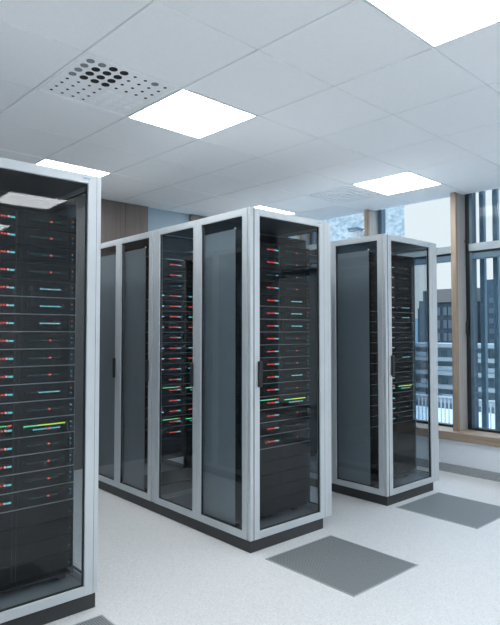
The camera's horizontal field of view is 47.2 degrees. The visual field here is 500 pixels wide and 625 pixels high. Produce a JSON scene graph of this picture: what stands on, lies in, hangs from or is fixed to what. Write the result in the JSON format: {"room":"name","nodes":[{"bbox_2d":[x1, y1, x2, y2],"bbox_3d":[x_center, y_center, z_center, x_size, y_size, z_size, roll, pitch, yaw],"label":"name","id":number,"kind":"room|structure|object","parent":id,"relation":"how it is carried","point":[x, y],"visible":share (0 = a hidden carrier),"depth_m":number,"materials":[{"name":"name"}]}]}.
{"room":"server room","nodes":[
{"label":"server room","id":0,"kind":"room"},
{"bbox_2d":[148,207,189,332],"bbox_3d":[-2.669,-0.007,5.078,8.400,3.100,0.200,2,-3,-42],"label":"wall","id":1,"kind":"structure","parent":0,"point":[157,218],"depth_m":6.50,"materials":[{"name":"grey paint"}]},
{"bbox_2d":[65,195,147,469],"bbox_3d":[-1.881,0.185,5.616,1.997,2.753,0.039,2,-3,-42],"label":"wood wall panel","id":2,"kind":"object","parent":1,"relation":"attached to","point":[119,220],"visible":0.14,"depth_m":5.78,"materials":[{"name":"brown wood"}]},
{"bbox_2d":[0,0,499,220],"bbox_3d":[-0.111,-1.465,2.275,8.400,0.302,11.456,2,-3,-42],"label":"ceiling","id":3,"kind":"structure","parent":0,"point":[340,93],"depth_m":3.44,"materials":[{"name":"tile"}]},
{"bbox_2d":[34,158,110,176],"bbox_3d":[-1.636,-1.232,5.009,0.604,0.032,0.604,2,-3,-44],"label":"recessed light","id":4,"kind":"object","parent":3,"relation":"in","point":[44,162],"visible":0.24,"depth_m":4.83,"materials":[{"name":"white plastic"}]},
{"bbox_2d":[34,51,181,115],"bbox_3d":[-0.813,-1.288,3.272,0.600,0.024,0.600,2,-3,-44],"label":"air vent","id":5,"kind":"object","parent":3,"relation":"attached to","point":[89,79],"visible":1,"depth_m":3.23,"materials":[{"name":"metal"}]},
{"bbox_2d":[126,87,257,138],"bbox_3d":[-0.374,-1.279,3.693,0.604,0.032,0.604,2,-3,-44],"label":"recessed light","id":6,"kind":"object","parent":3,"relation":"in","point":[184,111],"visible":0.74,"depth_m":3.66,"materials":[{"name":"white plastic"}]},
{"bbox_2d":[303,184,385,204],"bbox_3d":[0.961,-1.199,5.813,0.600,0.020,0.600,2,-3,-44],"label":"ceiling vent","id":7,"kind":"object","parent":3,"relation":"in","point":[350,193],"visible":0.98,"depth_m":5.81,"materials":[{"name":"grey metal"}]},
{"bbox_2d":[351,171,442,194],"bbox_3d":[1.382,-1.218,5.375,0.604,0.032,0.604,2,-3,-44],"label":"recessed light","id":8,"kind":"object","parent":3,"relation":"in","point":[405,181],"visible":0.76,"depth_m":5.35,"materials":[{"name":"white plastic"}]},
{"bbox_2d":[364,0,499,47],"bbox_3d":[0.888,-1.326,2.377,0.604,0.032,0.604,2,-3,-44],"label":"recessed light","id":9,"kind":"object","parent":3,"relation":"in","point":[436,23],"visible":1,"depth_m":2.53,"materials":[{"name":"white plastic"}]},
{"bbox_2d":[44,457,499,624],"bbox_3d":[0.488,1.475,1.500,8.400,0.120,9.660,2,-3,-42],"label":"floor","id":10,"kind":"structure","parent":0,"point":[154,568],"depth_m":3.24,"materials":[{"name":"tile"}]},
{"bbox_2d":[0,157,100,624],"bbox_3d":[-1.391,0.392,3.049,0.768,2.157,1.134,2,-3,-42],"label":"tall cabinet","id":11,"kind":"object","parent":10,"relation":"on","point":[43,599],"visible":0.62,"depth_m":2.85,"materials":[{"name":"metal"}]},
{"bbox_2d":[0,549,72,586],"bbox_3d":[-1.253,1.262,2.844,0.647,0.084,0.306,2,-3,-42],"label":"server","id":12,"kind":"object","parent":11,"relation":"in","point":[11,574],"visible":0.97,"depth_m":2.82,"materials":[{"name":"black metal"}]},
{"bbox_2d":[0,532,72,567],"bbox_3d":[-1.253,1.176,2.847,0.647,0.084,0.306,2,-3,-42],"label":"server","id":13,"kind":"object","parent":11,"relation":"in","point":[14,555],"visible":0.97,"depth_m":2.83,"materials":[{"name":"black metal"}]},
{"bbox_2d":[0,515,72,549],"bbox_3d":[-1.253,1.090,2.850,0.647,0.084,0.306,2,-3,-42],"label":"server","id":14,"kind":"object","parent":11,"relation":"in","point":[61,526],"visible":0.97,"depth_m":2.83,"materials":[{"name":"black metal"}]},
{"bbox_2d":[0,499,72,531],"bbox_3d":[-1.253,1.004,2.854,0.647,0.084,0.306,2,-3,-42],"label":"server","id":15,"kind":"object","parent":11,"relation":"in","point":[38,514],"visible":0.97,"depth_m":2.83,"materials":[{"name":"black metal"}]},
{"bbox_2d":[0,482,73,513],"bbox_3d":[-1.266,0.918,2.871,0.647,0.084,0.348,2,-3,-42],"label":"server","id":16,"kind":"object","parent":11,"relation":"in","point":[11,502],"visible":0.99,"depth_m":2.83,"materials":[{"name":"black metal"}]},
{"bbox_2d":[0,465,73,494],"bbox_3d":[-1.266,0.832,2.874,0.647,0.084,0.348,2,-3,-42],"label":"server","id":17,"kind":"object","parent":11,"relation":"in","point":[62,475],"visible":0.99,"depth_m":2.83,"materials":[{"name":"black metal"}]},
{"bbox_2d":[0,449,73,476],"bbox_3d":[-1.266,0.746,2.877,0.647,0.084,0.348,2,-3,-42],"label":"server","id":18,"kind":"object","parent":11,"relation":"in","point":[10,466],"visible":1,"depth_m":2.84,"materials":[{"name":"black metal"}]},
{"bbox_2d":[0,432,73,458],"bbox_3d":[-1.266,0.659,2.881,0.647,0.084,0.348,2,-3,-42],"label":"server","id":19,"kind":"object","parent":11,"relation":"in","point":[61,441],"visible":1,"depth_m":2.84,"materials":[{"name":"black metal"}]},
{"bbox_2d":[0,415,74,440],"bbox_3d":[-1.266,0.573,2.884,0.647,0.084,0.348,2,-3,-42],"label":"server","id":20,"kind":"object","parent":11,"relation":"in","point":[9,430],"visible":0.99,"depth_m":2.84,"materials":[{"name":"black metal"}]},
{"bbox_2d":[0,398,74,421],"bbox_3d":[-1.266,0.487,2.887,0.647,0.084,0.348,2,-3,-42],"label":"server","id":21,"kind":"object","parent":11,"relation":"in","point":[61,407],"visible":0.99,"depth_m":2.85,"materials":[{"name":"black metal"}]},
{"bbox_2d":[0,382,74,403],"bbox_3d":[-1.266,0.401,2.890,0.647,0.084,0.348,2,-3,-42],"label":"server","id":22,"kind":"object","parent":11,"relation":"in","point":[62,390],"visible":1,"depth_m":2.85,"materials":[{"name":"black metal"}]},
{"bbox_2d":[0,365,74,385],"bbox_3d":[-1.266,0.314,2.893,0.647,0.084,0.348,2,-3,-42],"label":"server","id":23,"kind":"object","parent":11,"relation":"in","point":[63,373],"visible":0.99,"depth_m":2.85,"materials":[{"name":"black metal"}]},
{"bbox_2d":[0,348,74,367],"bbox_3d":[-1.266,0.228,2.896,0.647,0.084,0.348,2,-3,-42],"label":"server","id":24,"kind":"object","parent":11,"relation":"in","point":[18,357],"visible":1,"depth_m":2.85,"materials":[{"name":"black metal"}]},
{"bbox_2d":[0,332,74,349],"bbox_3d":[-1.266,0.142,2.899,0.647,0.084,0.348,2,-3,-42],"label":"server","id":25,"kind":"object","parent":11,"relation":"in","point":[8,340],"visible":1,"depth_m":2.86,"materials":[{"name":"black metal"}]},
{"bbox_2d":[0,314,75,331],"bbox_3d":[-1.266,0.056,2.902,0.647,0.084,0.348,2,-3,-42],"label":"server","id":26,"kind":"object","parent":11,"relation":"in","point":[8,322],"visible":1,"depth_m":2.86,"materials":[{"name":"black metal"}]},
{"bbox_2d":[0,296,75,315],"bbox_3d":[-1.266,-0.031,2.905,0.647,0.084,0.348,2,-3,-42],"label":"server","id":27,"kind":"object","parent":11,"relation":"in","point":[8,305],"visible":1,"depth_m":2.86,"materials":[{"name":"black metal"}]},
{"bbox_2d":[0,278,75,298],"bbox_3d":[-1.266,-0.117,2.909,0.647,0.084,0.348,2,-3,-42],"label":"server","id":28,"kind":"object","parent":11,"relation":"in","point":[8,287],"visible":0.99,"depth_m":2.87,"materials":[{"name":"black metal"}]},
{"bbox_2d":[0,260,75,282],"bbox_3d":[-1.266,-0.203,2.912,0.647,0.084,0.348,2,-3,-42],"label":"server","id":29,"kind":"object","parent":11,"relation":"in","point":[8,269],"visible":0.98,"depth_m":2.87,"materials":[{"name":"black metal"}]},
{"bbox_2d":[0,242,75,265],"bbox_3d":[-1.266,-0.290,2.915,0.647,0.084,0.348,2,-3,-42],"label":"server","id":30,"kind":"object","parent":11,"relation":"in","point":[8,251],"visible":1,"depth_m":2.87,"materials":[{"name":"black metal"}]},
{"bbox_2d":[0,225,75,249],"bbox_3d":[-1.266,-0.376,2.918,0.647,0.084,0.348,2,-3,-42],"label":"server","id":31,"kind":"object","parent":11,"relation":"in","point":[8,234],"visible":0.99,"depth_m":2.87,"materials":[{"name":"black metal"}]},
{"bbox_2d":[0,207,75,233],"bbox_3d":[-1.266,-0.462,2.921,0.647,0.084,0.348,2,-3,-42],"label":"server","id":32,"kind":"object","parent":11,"relation":"in","point":[8,216],"visible":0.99,"depth_m":2.87,"materials":[{"name":"black metal"}]},
{"bbox_2d":[0,574,80,609],"bbox_3d":[-1.406,1.388,3.029,0.662,0.012,1.008,2,-3,-42],"label":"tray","id":33,"kind":"object","parent":11,"relation":"on","point":[37,590],"depth_m":2.83,"materials":[{"name":"grey metal"}]},
{"bbox_2d":[98,230,192,510],"bbox_3d":[-0.820,0.464,5.066,0.820,2.157,1.109,2,-3,-42],"label":"tall cabinet","id":34,"kind":"object","parent":10,"relation":"on","point":[123,473],"visible":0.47,"depth_m":4.77,"materials":[{"name":"metal"}]},
{"bbox_2d":[145,373,189,386],"bbox_3d":[-0.696,0.559,4.887,0.647,0.084,0.348,2,-3,-42],"label":"server","id":35,"kind":"object","parent":34,"relation":"in","point":[170,379],"visible":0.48,"depth_m":4.73,"materials":[{"name":"black metal"}]},
{"bbox_2d":[144,445,192,462],"bbox_3d":[-0.683,1.162,4.851,0.647,0.084,0.306,2,-3,-42],"label":"server","id":36,"kind":"object","parent":34,"relation":"in","point":[182,451],"visible":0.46,"depth_m":4.71,"materials":[{"name":"black metal"}]},
{"bbox_2d":[145,434,192,451],"bbox_3d":[-0.683,1.075,4.854,0.647,0.084,0.306,2,-3,-42],"label":"server","id":37,"kind":"object","parent":34,"relation":"in","point":[166,443],"visible":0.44,"depth_m":4.72,"materials":[{"name":"black metal"}]},
{"bbox_2d":[145,424,192,440],"bbox_3d":[-0.696,0.990,4.871,0.647,0.084,0.348,2,-3,-42],"label":"server","id":38,"kind":"object","parent":34,"relation":"in","point":[169,432],"visible":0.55,"depth_m":4.72,"materials":[{"name":"black metal"}]},
{"bbox_2d":[145,414,192,429],"bbox_3d":[-0.696,0.904,4.874,0.647,0.084,0.348,2,-3,-42],"label":"server","id":39,"kind":"object","parent":34,"relation":"in","point":[181,420],"visible":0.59,"depth_m":4.72,"materials":[{"name":"black metal"}]},
{"bbox_2d":[145,404,192,418],"bbox_3d":[-0.697,0.818,4.878,0.647,0.084,0.346,2,-3,-42],"label":"server","id":40,"kind":"object","parent":34,"relation":"in","point":[168,411],"visible":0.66,"depth_m":4.73,"materials":[{"name":"black metal"}]},
{"bbox_2d":[145,394,192,407],"bbox_3d":[-0.696,0.731,4.880,0.647,0.084,0.348,2,-3,-42],"label":"server","id":41,"kind":"object","parent":34,"relation":"in","point":[172,400],"visible":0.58,"depth_m":4.73,"materials":[{"name":"black metal"}]},
{"bbox_2d":[145,384,192,397],"bbox_3d":[-0.696,0.645,4.884,0.647,0.084,0.348,2,-3,-42],"label":"server","id":42,"kind":"object","parent":34,"relation":"in","point":[178,389],"visible":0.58,"depth_m":4.73,"materials":[{"name":"black metal"}]},
{"bbox_2d":[145,353,192,364],"bbox_3d":[-0.697,0.386,4.893,0.647,0.084,0.346,2,-3,-42],"label":"server","id":43,"kind":"object","parent":34,"relation":"in","point":[167,358],"visible":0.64,"depth_m":4.74,"materials":[{"name":"black metal"}]},
{"bbox_2d":[145,342,192,353],"bbox_3d":[-0.697,0.300,4.896,0.647,0.084,0.346,2,-3,-42],"label":"server","id":44,"kind":"object","parent":34,"relation":"in","point":[166,347],"visible":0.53,"depth_m":4.74,"materials":[{"name":"black metal"}]},
{"bbox_2d":[145,332,192,342],"bbox_3d":[-0.696,0.214,4.899,0.647,0.084,0.348,2,-3,-42],"label":"server","id":45,"kind":"object","parent":34,"relation":"in","point":[166,337],"visible":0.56,"depth_m":4.75,"materials":[{"name":"black metal"}]},
{"bbox_2d":[145,322,192,331],"bbox_3d":[-0.697,0.128,4.903,0.647,0.084,0.346,2,-3,-42],"label":"server","id":46,"kind":"object","parent":34,"relation":"in","point":[166,326],"visible":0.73,"depth_m":4.75,"materials":[{"name":"black metal"}]},
{"bbox_2d":[145,311,192,321],"bbox_3d":[-0.697,0.041,4.906,0.647,0.084,0.346,2,-3,-42],"label":"server","id":47,"kind":"object","parent":34,"relation":"in","point":[167,316],"visible":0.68,"depth_m":4.75,"materials":[{"name":"black metal"}]},
{"bbox_2d":[145,300,192,311],"bbox_3d":[-0.697,-0.045,4.909,0.647,0.084,0.346,2,-3,-42],"label":"server","id":48,"kind":"object","parent":34,"relation":"in","point":[170,306],"visible":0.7,"depth_m":4.75,"materials":[{"name":"black metal"}]},
{"bbox_2d":[146,289,192,301],"bbox_3d":[-0.697,-0.131,4.912,0.647,0.084,0.346,2,-3,-42],"label":"server","id":49,"kind":"object","parent":34,"relation":"in","point":[181,296],"visible":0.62,"depth_m":4.76,"materials":[{"name":"black metal"}]},
{"bbox_2d":[146,279,192,291],"bbox_3d":[-0.696,-0.218,4.915,0.647,0.084,0.348,2,-3,-42],"label":"server","id":50,"kind":"object","parent":34,"relation":"in","point":[169,285],"visible":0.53,"depth_m":4.76,"materials":[{"name":"black metal"}]},
{"bbox_2d":[146,268,192,281],"bbox_3d":[-0.696,-0.304,4.918,0.647,0.084,0.348,2,-3,-42],"label":"server","id":51,"kind":"object","parent":34,"relation":"in","point":[174,275],"visible":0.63,"depth_m":4.76,"materials":[{"name":"black metal"}]},
{"bbox_2d":[146,257,192,271],"bbox_3d":[-0.696,-0.390,4.921,0.647,0.084,0.348,2,-3,-42],"label":"server","id":52,"kind":"object","parent":34,"relation":"in","point":[168,264],"visible":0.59,"depth_m":4.77,"materials":[{"name":"black metal"}]},
{"bbox_2d":[153,207,331,552],"bbox_3d":[-0.071,0.434,4.231,0.820,2.157,1.134,2,-3,-42],"label":"tall cabinet","id":53,"kind":"object","parent":10,"relation":"on","point":[209,508],"visible":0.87,"depth_m":3.90,"materials":[{"name":"metal"}]},
{"bbox_2d":[167,493,317,528],"bbox_3d":[-0.086,1.431,4.212,0.714,0.012,1.008,2,-3,-42],"label":"cabinet base","id":54,"kind":"object","parent":53,"relation":"on","point":[185,499],"depth_m":4.06,"materials":[{"name":"grey metal"}]},
{"bbox_2d":[235,332,308,344],"bbox_3d":[0.078,0.183,4.036,0.647,0.084,0.348,2,-3,-42],"label":"server","id":55,"kind":"object","parent":53,"relation":"in","point":[266,338],"visible":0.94,"depth_m":3.93,"materials":[{"name":"black metal"}]},
{"bbox_2d":[235,319,308,331],"bbox_3d":[0.078,0.097,4.039,0.647,0.084,0.348,2,-3,-42],"label":"server","id":56,"kind":"object","parent":53,"relation":"in","point":[265,325],"visible":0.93,"depth_m":3.93,"materials":[{"name":"black metal"}]},
{"bbox_2d":[235,306,308,319],"bbox_3d":[0.078,0.010,4.042,0.647,0.084,0.348,2,-3,-42],"label":"server","id":57,"kind":"object","parent":53,"relation":"in","point":[266,313],"visible":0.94,"depth_m":3.94,"materials":[{"name":"black metal"}]},
{"bbox_2d":[235,489,309,520],"bbox_3d":[0.091,1.303,3.981,0.647,0.084,0.306,2,-3,-42],"label":"server","id":58,"kind":"object","parent":53,"relation":"in","point":[287,501],"visible":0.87,"depth_m":3.89,"materials":[{"name":"black metal"}]},
{"bbox_2d":[235,477,309,506],"bbox_3d":[0.091,1.217,3.984,0.647,0.084,0.306,2,-3,-42],"label":"server","id":59,"kind":"object","parent":53,"relation":"in","point":[292,487],"visible":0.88,"depth_m":3.89,"materials":[{"name":"black metal"}]},
{"bbox_2d":[235,465,309,493],"bbox_3d":[0.091,1.131,3.987,0.647,0.084,0.306,2,-3,-42],"label":"server","id":60,"kind":"object","parent":53,"relation":"in","point":[294,474],"visible":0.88,"depth_m":3.90,"materials":[{"name":"black metal"}]},
{"bbox_2d":[235,453,309,479],"bbox_3d":[0.091,1.044,3.990,0.647,0.084,0.306,2,-3,-42],"label":"server","id":61,"kind":"object","parent":53,"relation":"in","point":[287,463],"visible":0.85,"depth_m":3.90,"materials":[{"name":"black metal"}]},
{"bbox_2d":[235,441,309,465],"bbox_3d":[0.091,0.958,3.994,0.647,0.084,0.306,2,-3,-42],"label":"server","id":62,"kind":"object","parent":53,"relation":"in","point":[270,454],"visible":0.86,"depth_m":3.90,"materials":[{"name":"black metal"}]},
{"bbox_2d":[235,405,309,425],"bbox_3d":[0.078,0.700,4.017,0.647,0.084,0.348,2,-3,-42],"label":"server","id":63,"kind":"object","parent":53,"relation":"in","point":[279,414],"visible":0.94,"depth_m":3.91,"materials":[{"name":"black metal"}]},
{"bbox_2d":[235,392,309,411],"bbox_3d":[0.078,0.614,4.020,0.647,0.084,0.348,2,-3,-42],"label":"server","id":64,"kind":"object","parent":53,"relation":"in","point":[281,401],"visible":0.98,"depth_m":3.92,"materials":[{"name":"black metal"}]},
{"bbox_2d":[235,380,309,398],"bbox_3d":[0.078,0.528,4.024,0.647,0.084,0.348,2,-3,-42],"label":"server","id":65,"kind":"object","parent":53,"relation":"in","point":[284,388],"visible":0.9,"depth_m":3.92,"materials":[{"name":"black metal"}]},
{"bbox_2d":[235,368,309,385],"bbox_3d":[0.078,0.442,4.027,0.647,0.084,0.348,2,-3,-42],"label":"server","id":66,"kind":"object","parent":53,"relation":"in","point":[291,375],"visible":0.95,"depth_m":3.93,"materials":[{"name":"black metal"}]},
{"bbox_2d":[235,356,309,371],"bbox_3d":[0.078,0.355,4.030,0.647,0.084,0.348,2,-3,-42],"label":"server","id":67,"kind":"object","parent":53,"relation":"in","point":[279,363],"visible":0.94,"depth_m":3.94,"materials":[{"name":"black metal"}]},
{"bbox_2d":[235,344,309,358],"bbox_3d":[0.078,0.269,4.033,0.647,0.084,0.348,2,-3,-42],"label":"server","id":68,"kind":"object","parent":53,"relation":"in","point":[294,350],"visible":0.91,"depth_m":3.93,"materials":[{"name":"black metal"}]},
{"bbox_2d":[236,292,308,307],"bbox_3d":[0.078,-0.076,4.045,0.647,0.084,0.348,2,-3,-42],"label":"server","id":69,"kind":"object","parent":53,"relation":"in","point":[266,300],"visible":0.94,"depth_m":3.94,"materials":[{"name":"black metal"}]},
{"bbox_2d":[236,279,308,295],"bbox_3d":[0.078,-0.163,4.048,0.647,0.084,0.348,2,-3,-42],"label":"server","id":70,"kind":"object","parent":53,"relation":"in","point":[266,287],"visible":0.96,"depth_m":3.95,"materials":[{"name":"black metal"}]},
{"bbox_2d":[236,266,308,284],"bbox_3d":[0.078,-0.249,4.051,0.647,0.084,0.348,2,-3,-42],"label":"server","id":71,"kind":"object","parent":53,"relation":"in","point":[272,275],"visible":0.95,"depth_m":3.95,"materials":[{"name":"black metal"}]},
{"bbox_2d":[236,253,308,272],"bbox_3d":[0.078,-0.335,4.055,0.647,0.084,0.348,2,-3,-42],"label":"server","id":72,"kind":"object","parent":53,"relation":"in","point":[269,262],"visible":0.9,"depth_m":3.95,"materials":[{"name":"black metal"}]},
{"bbox_2d":[236,240,308,260],"bbox_3d":[0.078,-0.421,4.058,0.647,0.084,0.348,2,-3,-42],"label":"server","id":73,"kind":"object","parent":53,"relation":"in","point":[267,249],"visible":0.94,"depth_m":3.96,"materials":[{"name":"black metal"}]},
{"bbox_2d":[235,429,310,452],"bbox_3d":[0.078,0.873,4.011,0.647,0.084,0.348,2,-3,-42],"label":"server","id":74,"kind":"object","parent":53,"relation":"in","point":[276,440],"visible":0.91,"depth_m":3.90,"materials":[{"name":"black metal"}]},
{"bbox_2d":[235,417,310,438],"bbox_3d":[0.078,0.786,4.014,0.647,0.084,0.348,2,-3,-42],"label":"server","id":75,"kind":"object","parent":53,"relation":"in","point":[284,426],"visible":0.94,"depth_m":3.91,"materials":[{"name":"black metal"}]},
{"bbox_2d":[307,254,317,463],"bbox_3d":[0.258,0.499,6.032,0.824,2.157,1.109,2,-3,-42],"label":"rail","id":76,"kind":"object","parent":10,"relation":"on","point":[312,284],"visible":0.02,"depth_m":6.06,"materials":[{"name":"metal"}]},
{"bbox_2d":[265,535,417,596],"bbox_3d":[0.539,1.481,3.397,0.605,0.004,0.665,2,-3,-42],"label":"floor grate","id":77,"kind":"object","parent":10,"relation":"on","point":[347,567],"visible":1,"depth_m":3.37,"materials":[{"name":"grey metal"}]},
{"bbox_2d":[306,233,438,505],"bbox_3d":[1.007,0.469,5.197,0.824,2.157,1.134,2,-3,-42],"label":"tall cabinet","id":78,"kind":"object","parent":10,"relation":"on","point":[349,258],"visible":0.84,"depth_m":4.82,"materials":[{"name":"metal"}]},
{"bbox_2d":[369,280,413,293],"bbox_3d":[1.121,-0.213,5.053,0.647,0.084,0.348,2,-3,-42],"label":"server","id":79,"kind":"object","parent":78,"relation":"in","point":[395,287],"visible":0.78,"depth_m":4.98,"materials":[{"name":"black metal"}]},
{"bbox_2d":[369,270,413,283],"bbox_3d":[1.121,-0.299,5.056,0.647,0.084,0.348,2,-3,-42],"label":"server","id":80,"kind":"object","parent":78,"relation":"in","point":[395,277],"visible":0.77,"depth_m":4.98,"materials":[{"name":"black metal"}]},
{"bbox_2d":[369,342,414,352],"bbox_3d":[1.121,0.305,5.035,0.647,0.084,0.348,2,-3,-42],"label":"server","id":81,"kind":"object","parent":78,"relation":"in","point":[396,346],"visible":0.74,"depth_m":4.96,"materials":[{"name":"black metal"}]},
{"bbox_2d":[370,449,414,469],"bbox_3d":[1.134,1.253,4.986,0.647,0.084,0.306,2,-3,-42],"label":"server","id":82,"kind":"object","parent":78,"relation":"in","point":[399,457],"visible":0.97,"depth_m":4.92,"materials":[{"name":"black metal"}]},
{"bbox_2d":[370,439,414,458],"bbox_3d":[1.134,1.167,4.989,0.647,0.084,0.306,2,-3,-42],"label":"server","id":83,"kind":"object","parent":78,"relation":"in","point":[403,446],"visible":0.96,"depth_m":4.93,"materials":[{"name":"black metal"}]},
{"bbox_2d":[370,429,414,448],"bbox_3d":[1.134,1.081,4.992,0.647,0.084,0.306,2,-3,-42],"label":"server","id":84,"kind":"object","parent":78,"relation":"in","point":[398,437],"visible":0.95,"depth_m":4.93,"materials":[{"name":"black metal"}]},
{"bbox_2d":[370,391,414,405],"bbox_3d":[1.121,0.736,5.019,0.647,0.084,0.348,2,-3,-42],"label":"server","id":85,"kind":"object","parent":78,"relation":"in","point":[408,395],"visible":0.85,"depth_m":4.95,"materials":[{"name":"black metal"}]},
{"bbox_2d":[370,381,414,395],"bbox_3d":[1.121,0.650,5.022,0.647,0.084,0.348,2,-3,-42],"label":"server","id":86,"kind":"object","parent":78,"relation":"in","point":[397,387],"visible":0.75,"depth_m":4.95,"materials":[{"name":"black metal"}]},
{"bbox_2d":[370,371,414,384],"bbox_3d":[1.121,0.564,5.025,0.647,0.084,0.348,2,-3,-42],"label":"server","id":87,"kind":"object","parent":78,"relation":"in","point":[399,376],"visible":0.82,"depth_m":4.96,"materials":[{"name":"black metal"}]},
{"bbox_2d":[370,459,415,480],"bbox_3d":[1.134,1.339,4.983,0.647,0.084,0.306,2,-3,-42],"label":"server","id":88,"kind":"object","parent":78,"relation":"in","point":[409,464],"visible":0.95,"depth_m":4.92,"materials":[{"name":"black metal"}]},
{"bbox_2d":[370,410,415,426],"bbox_3d":[1.121,0.909,5.013,0.647,0.084,0.348,2,-3,-42],"label":"server","id":89,"kind":"object","parent":78,"relation":"in","point":[399,417],"visible":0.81,"depth_m":4.94,"materials":[{"name":"black metal"}]},
{"bbox_2d":[370,400,415,416],"bbox_3d":[1.121,0.823,5.016,0.647,0.084,0.348,2,-3,-42],"label":"server","id":90,"kind":"object","parent":78,"relation":"in","point":[398,407],"visible":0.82,"depth_m":4.94,"materials":[{"name":"black metal"}]},
{"bbox_2d":[396,492,499,528],"bbox_3d":[1.594,1.518,4.425,0.630,0.004,0.660,2,-3,-42],"label":"floor grate","id":91,"kind":"object","parent":10,"relation":"on","point":[455,509],"visible":1,"depth_m":4.40,"materials":[{"name":"grey metal"}]},
{"bbox_2d":[416,435,499,472],"bbox_3d":[3.445,1.349,4.156,0.260,0.322,9.260,2,-3,-42],"label":"wall","id":92,"kind":"structure","parent":0,"point":[483,457],"depth_m":5.50,"materials":[{"name":"white paint"}]},
{"bbox_2d":[364,209,377,332],"bbox_3d":[1.379,0.015,6.473,0.190,2.347,0.055,2,-3,-42],"label":"trim","id":93,"kind":"structure","parent":92,"relation":"attached to","point":[370,217],"depth_m":6.46,"materials":[{"name":"brown wood"}]},
{"bbox_2d":[378,194,467,427],"bbox_3d":[1.837,-0.096,6.150,0.105,2.546,1.046,2,-3,-42],"label":"window","id":94,"kind":"structure","parent":92,"relation":"in","point":[443,254],"depth_m":6.07,"materials":[{"name":"silver metal"}]},
{"bbox_2d":[416,422,499,447],"bbox_3d":[3.419,1.147,4.140,0.330,0.080,9.260,2,-3,-42],"label":"window sill","id":95,"kind":"structure","parent":92,"relation":"on","point":[492,439],"depth_m":5.48,"materials":[{"name":"brown wood"}]},
{"bbox_2d":[417,458,499,481],"bbox_3d":[3.341,1.468,4.059,0.018,0.078,9.260,2,-3,-42],"label":"baseboard","id":96,"kind":"structure","parent":92,"relation":"attached to","point":[478,473],"depth_m":5.48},
{"bbox_2d":[450,192,467,430],"bbox_3d":[2.079,-0.013,5.692,0.190,2.347,0.055,2,-3,-42],"label":"trim","id":97,"kind":"structure","parent":92,"relation":"attached to","point":[457,210],"depth_m":5.65,"materials":[{"name":"brown wood"}]},
{"bbox_2d":[465,192,499,432],"bbox_3d":[2.538,-0.124,5.369,0.105,2.546,1.046,2,-3,-42],"label":"window","id":98,"kind":"structure","parent":92,"relation":"in","point":[474,251],"depth_m":5.70,"materials":[{"name":"silver metal"}]},
{"label":"outside","id":99,"kind":"structure","parent":0,"visible":0},
{"bbox_3d":[18.122,10.572,29.311,53.400,0.300,100.000,2,-3,-42],"label":"street","id":100,"kind":"object","parent":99,"visible":0},
{"bbox_2d":[288,206,404,241],"bbox_3d":[4.369,0.466,30.711,8.500,20.000,14.000,2,-3,-42],"label":"building","id":101,"kind":"structure","parent":100,"relation":"on","point":[351,226],"depth_m":24.73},
{"bbox_2d":[418,291,426,342],"bbox_3d":[18.394,4.660,52.008,5.000,13.150,3.900,2,-3,-42],"label":"stepped building","id":102,"kind":"structure","parent":100,"relation":"on","point":[422,310],"depth_m":51.55,"materials":[{"name":"glass"}]},
{"bbox_2d":[426,288,480,342],"bbox_3d":[16.945,4.618,44.595,5.250,12.700,3.800,2,-3,-42],"label":"office building","id":103,"kind":"structure","parent":100,"relation":"on","point":[444,302],"depth_m":43.30,"materials":[{"name":"concrete"}]},
{"bbox_2d":[415,342,494,413],"bbox_3d":[15.007,6.157,32.723,6.700,8.770,15.000,2,-3,-42],"label":"balcony building","id":104,"kind":"structure","parent":100,"relation":"on","point":[445,381],"depth_m":32.84,"materials":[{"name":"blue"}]},
{"bbox_2d":[416,406,494,428],"bbox_3d":[6.689,6.717,17.852,4.900,6.580,12.000,2,-3,-42],"label":"building","id":105,"kind":"structure","parent":100,"relation":"on","point":[420,407],"depth_m":19.08,"materials":[{"name":"grey"}]},
{"bbox_2d":[416,394,494,428],"bbox_3d":[5.162,2.850,16.622,0.060,0.920,12.000,2,-3,-42],"label":"terrace railing","id":106,"kind":"object","parent":105,"relation":"on","point":[418,395],"visible":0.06,"depth_m":16.20,"materials":[{"name":"silver metal"}]},
{"bbox_2d":[487,279,493,342],"bbox_3d":[20.963,4.226,37.867,6.060,13.000,8.600,2,-3,-42],"label":"tower","id":107,"kind":"structure","parent":100,"relation":"on","point":[490,303],"depth_m":38.75,"materials":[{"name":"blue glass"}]},
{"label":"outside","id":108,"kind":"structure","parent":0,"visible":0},
{"bbox_2d":[479,191,488,427],"bbox_3d":[2.402,0.171,5.869,0.055,9.200,0.048,2,-3,-42],"label":"facade fin","id":109,"kind":"object","parent":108,"point":[482,198],"visible":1,"depth_m":5.86,"materials":[{"name":"blue"}]},
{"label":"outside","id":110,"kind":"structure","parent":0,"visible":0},
{"bbox_2d":[492,188,499,429],"bbox_3d":[2.494,0.168,5.766,0.055,9.200,0.048,2,-3,-42],"label":"facade fin","id":111,"kind":"object","parent":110,"point":[495,192],"visible":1,"depth_m":5.75,"materials":[{"name":"blue"}]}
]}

